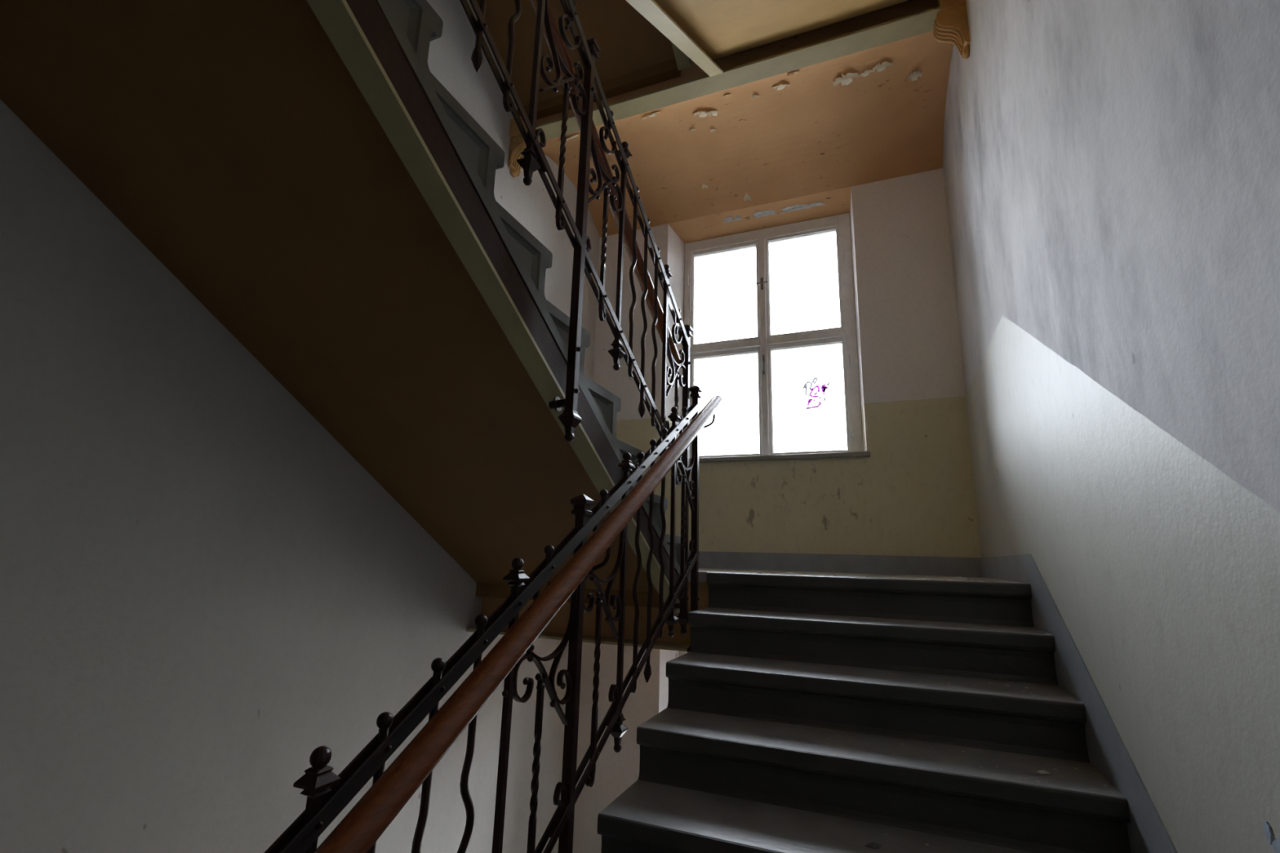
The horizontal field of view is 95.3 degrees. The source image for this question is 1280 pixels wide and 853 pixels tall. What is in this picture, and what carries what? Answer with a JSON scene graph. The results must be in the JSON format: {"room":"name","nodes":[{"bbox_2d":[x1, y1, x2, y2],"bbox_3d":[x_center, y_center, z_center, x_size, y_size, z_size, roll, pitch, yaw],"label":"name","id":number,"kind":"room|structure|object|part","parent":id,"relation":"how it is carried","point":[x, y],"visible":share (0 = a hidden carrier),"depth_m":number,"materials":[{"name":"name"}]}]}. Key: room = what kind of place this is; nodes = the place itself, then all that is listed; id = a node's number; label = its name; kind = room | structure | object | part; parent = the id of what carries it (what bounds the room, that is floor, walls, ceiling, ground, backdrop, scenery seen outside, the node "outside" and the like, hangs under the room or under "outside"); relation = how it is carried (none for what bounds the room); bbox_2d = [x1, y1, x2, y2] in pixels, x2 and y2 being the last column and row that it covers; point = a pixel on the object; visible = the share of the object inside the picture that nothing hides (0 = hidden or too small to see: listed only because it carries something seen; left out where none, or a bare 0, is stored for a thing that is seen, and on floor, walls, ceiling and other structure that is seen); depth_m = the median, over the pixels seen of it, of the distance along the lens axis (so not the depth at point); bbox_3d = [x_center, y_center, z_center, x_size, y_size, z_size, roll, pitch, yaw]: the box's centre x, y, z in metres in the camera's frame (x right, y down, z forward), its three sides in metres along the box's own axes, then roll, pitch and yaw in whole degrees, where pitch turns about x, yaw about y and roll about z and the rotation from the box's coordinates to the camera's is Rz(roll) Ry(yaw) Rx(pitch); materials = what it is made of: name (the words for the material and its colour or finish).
{"room":"abandoned building interior","nodes":[
{"label":"abandoned building interior","id":0,"kind":"room"},
{"bbox_2d":[0,0,599,852],"bbox_3d":[-1.743,-0.936,2.304,0.400,10.338,6.950,-4,-14,22],"label":"wall","id":1,"kind":"structure","parent":0,"point":[204,592],"depth_m":2.01,"materials":[{"name":"white paint"}]},
{"bbox_2d":[0,0,680,613],"bbox_3d":[-0.835,-0.152,2.176,1.274,1.734,2.598,-4,-14,22],"label":"flight","id":2,"kind":"object","parent":1,"relation":"attached to","point":[303,169],"visible":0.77,"depth_m":1.73,"materials":[{"name":"grey paint"}]},
{"bbox_2d":[459,0,693,635],"bbox_3d":[-0.233,-0.660,2.030,0.151,2.854,2.480,-4,-14,22],"label":"stair railing","id":3,"kind":"object","parent":2,"relation":"attached to","point":[580,98],"visible":0.94,"depth_m":2.09,"materials":[{"name":"brown metal"}]},
{"bbox_3d":[-0.195,-0.609,1.954,0.006,1.336,2.376,-4,-14,22],"label":"rail","id":4,"kind":"part","parent":3,"relation":"part of","materials":[{"name":"brown metal"}]},
{"bbox_3d":[-0.200,-0.705,1.990,0.030,1.357,0.030,-4,-14,22],"label":"newel post","id":5,"kind":"part","parent":3,"relation":"part of","materials":[{"name":"brown metal"}]},
{"bbox_3d":[-0.257,-1.281,2.187,0.062,1.445,2.480,-4,-14,22],"label":"handrail","id":6,"kind":"part","parent":3,"relation":"part of","materials":[{"name":"black wood"}]},
{"bbox_3d":[-0.198,-1.315,2.123,0.006,1.372,2.381,-4,-14,22],"label":"rail","id":7,"kind":"part","parent":3,"relation":"part of","materials":[{"name":"brown metal"}]},
{"bbox_3d":[-0.175,-1.316,2.114,0.006,1.372,2.381,-4,-14,22],"label":"rail","id":8,"kind":"part","parent":3,"relation":"part of","materials":[{"name":"black metal"}]},
{"bbox_3d":[0.223,0.198,2.882,0.030,1.390,0.030,-4,-14,22],"label":"newel post","id":9,"kind":"part","parent":3,"relation":"part of","materials":[{"name":"brown metal"}]},
{"bbox_2d":[507,115,526,177],"bbox_3d":[-0.808,-1.913,4.019,0.151,0.403,0.138,-4,-14,22],"label":"corbel","id":10,"kind":"object","parent":1,"relation":"attached to","point":[517,145],"visible":0.58,"depth_m":3.98,"materials":[{"name":"paint"}]},
{"bbox_2d":[476,0,690,106],"bbox_3d":[-0.746,-3.310,2.886,1.274,1.734,2.598,-4,-14,22],"label":"flight","id":11,"kind":"object","parent":1,"relation":"attached to","point":[628,42],"visible":0.48,"depth_m":3.69,"materials":[{"name":"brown paint"}]},
{"bbox_2d":[535,0,953,237],"bbox_3d":[0.691,-2.072,4.243,2.762,0.415,1.416,-4,-14,22],"label":"ceiling","id":12,"kind":"structure","parent":0,"point":[877,113],"depth_m":4.15,"materials":[{"name":"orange paint"}]},
{"bbox_2d":[516,6,940,142],"bbox_3d":[0.412,-2.220,3.585,2.762,0.319,0.145,-4,-14,22],"label":"beam","id":13,"kind":"structure","parent":12,"relation":"attached to","point":[922,22],"depth_m":3.52,"materials":[{"name":"brown paint"}]},
{"bbox_2d":[480,568,1025,644],"bbox_3d":[0.581,1.052,3.486,2.762,0.370,1.301,-4,-14,22],"label":"floor","id":14,"kind":"structure","parent":0,"point":[558,624],"depth_m":3.09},
{"bbox_2d":[782,572,796,574],"bbox_3d":[0.741,0.725,2.885,0.066,0.013,0.033,-1,-13,11],"label":"chip","id":15,"kind":"object","parent":14,"relation":"on","point":[787,573],"visible":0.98,"depth_m":2.88,"materials":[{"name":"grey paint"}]},
{"bbox_2d":[952,576,969,581],"bbox_3d":[1.446,0.685,2.630,0.070,0.018,0.043,0,-13,9],"label":"chip","id":16,"kind":"object","parent":14,"relation":"on","point":[959,577],"visible":1,"depth_m":2.62,"materials":[{"name":"grey paint"}]},
{"bbox_2d":[572,168,981,852],"bbox_3d":[0.960,-0.338,4.627,2.762,10.338,0.450,-4,-14,22],"label":"wall","id":17,"kind":"structure","parent":0,"point":[913,495],"depth_m":4.17,"materials":[{"name":"beige paint"}]},
{"bbox_2d":[683,213,870,463],"bbox_3d":[0.949,-0.701,4.617,1.526,2.012,0.352,-4,-14,22],"label":"window","id":18,"kind":"structure","parent":17,"relation":"in","point":[846,335],"depth_m":4.63,"materials":[{"name":"white paint"}]},
{"bbox_3d":[0.720,-1.110,4.949,0.625,0.896,0.053,-4,-14,22],"label":"sash","id":19,"kind":"part","parent":18,"relation":"part of","materials":[{"name":"white glass"}]},
{"bbox_3d":[0.697,-0.178,4.739,0.620,0.911,0.053,-4,-14,22],"label":"sash","id":20,"kind":"part","parent":18,"relation":"part of","materials":[{"name":"glass"}]},
{"bbox_3d":[0.975,-0.493,4.616,0.014,0.160,0.045,-4,-14,22],"label":"handle","id":21,"kind":"part","parent":18,"relation":"part of","materials":[{"name":"grey metal"}]},
{"bbox_3d":[0.905,0.256,4.362,1.526,0.031,0.267,-4,-14,22],"label":"sill","id":22,"kind":"part","parent":18,"relation":"part of","materials":[{"name":"grey stone"}]},
{"bbox_3d":[1.317,-1.154,4.706,0.618,0.908,0.053,-4,-14,22],"label":"sash","id":23,"kind":"part","parent":18,"relation":"part of","materials":[{"name":"white glass"}]},
{"bbox_3d":[1.292,-0.218,4.495,0.621,0.915,0.053,-4,-14,22],"label":"sash","id":24,"kind":"part","parent":18,"relation":"part of","materials":[{"name":"glass"}]},
{"bbox_2d":[688,551,982,577],"bbox_3d":[0.834,0.952,4.123,2.758,0.119,0.005,-4,-14,22],"label":"baseboard","id":25,"kind":"structure","parent":17,"relation":"attached to","point":[841,563],"depth_m":3.90,"materials":[{"name":"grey paint"}]},
{"bbox_2d":[942,0,1279,852],"bbox_3d":[1.177,-1.123,1.107,0.402,10.338,6.950,-4,-14,22],"label":"wall","id":26,"kind":"structure","parent":0,"point":[1111,168],"depth_m":1.27,"materials":[{"name":"painted plaster"},{"name":"white paint"},{"name":"grey paint"}]},
{"bbox_2d":[466,582,689,651],"bbox_3d":[0.323,0.938,2.875,2.762,0.319,0.145,-4,-14,22],"label":"beam","id":27,"kind":"structure","parent":26,"relation":"attached to","point":[488,590],"depth_m":3.07,"materials":[{"name":"brown paint"}]},
{"bbox_2d":[626,0,911,76],"bbox_3d":[0.509,-1.795,1.919,1.366,1.984,2.781,-4,-14,22],"label":"flight","id":28,"kind":"object","parent":26,"relation":"attached to","point":[706,31],"visible":1,"depth_m":2.97,"materials":[{"name":"grey paint"}]},
{"bbox_2d":[596,572,1130,852],"bbox_3d":[0.420,1.363,1.209,1.366,1.984,2.781,-4,-14,22],"label":"flight","id":29,"kind":"object","parent":26,"relation":"attached to","point":[740,757],"visible":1,"depth_m":1.92,"materials":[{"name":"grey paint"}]},
{"bbox_2d":[264,385,723,852],"bbox_3d":[-0.207,0.925,1.480,0.155,2.906,2.766,-4,-14,22],"label":"stair railing","id":30,"kind":"object","parent":29,"relation":"attached to","point":[327,793],"visible":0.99,"depth_m":1.46,"materials":[{"name":"brown metal"}]},
{"bbox_3d":[-0.197,0.934,1.636,0.030,1.382,0.030,-4,-14,22],"label":"newel post","id":31,"kind":"part","parent":30,"relation":"part of","materials":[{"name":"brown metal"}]},
{"bbox_3d":[-0.276,1.101,1.451,0.006,1.616,2.697,-4,-14,22],"label":"rail","id":32,"kind":"part","parent":30,"relation":"part of","materials":[{"name":"brown metal"}]},
{"bbox_3d":[-0.253,1.099,1.441,0.006,1.616,2.697,-4,-14,22],"label":"rail","id":33,"kind":"part","parent":30,"relation":"part of","materials":[{"name":"brown metal"}]},
{"bbox_3d":[0.269,0.431,2.851,0.030,1.211,0.030,-4,-14,22],"label":"newel post","id":34,"kind":"part","parent":30,"relation":"part of","materials":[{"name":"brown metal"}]},
{"bbox_2d":[865,842,881,848],"bbox_3d":[0.629,1.124,1.567,0.045,0.011,0.024,1,-13,3],"label":"chip","id":35,"kind":"object","parent":29,"relation":"on","point":[873,846],"visible":1,"depth_m":1.56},
{"bbox_2d":[733,572,1107,846],"bbox_3d":[0.809,0.913,2.140,1.277,0.683,1.353,-4,-14,22],"label":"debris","id":36,"kind":"object","parent":29,"relation":"on","point":[1007,685],"visible":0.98,"depth_m":1.98,"materials":[{"name":"grey paint"}]},
{"bbox_2d":[1036,769,1049,774],"bbox_3d":[1.156,0.989,1.672,0.035,0.009,0.022,1,-13,1],"label":"chip","id":37,"kind":"object","parent":29,"relation":"on","point":[1042,772],"visible":1,"depth_m":1.67,"materials":[{"name":"grey paint"}]},
{"bbox_2d":[933,0,970,58],"bbox_3d":[1.613,-2.067,3.033,0.151,0.403,0.138,-4,-14,22],"label":"corbel","id":38,"kind":"object","parent":26,"relation":"attached to","point":[951,25],"visible":1,"depth_m":2.99,"materials":[{"name":"paint"}]},
{"bbox_2d":[980,554,1177,852],"bbox_3d":[1.270,1.475,1.458,0.004,2.285,4.240,-4,-14,22],"label":"baseboard","id":39,"kind":"structure","parent":26,"relation":"attached to","point":[1108,753],"depth_m":1.73,"materials":[{"name":"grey paint"}]}
]}

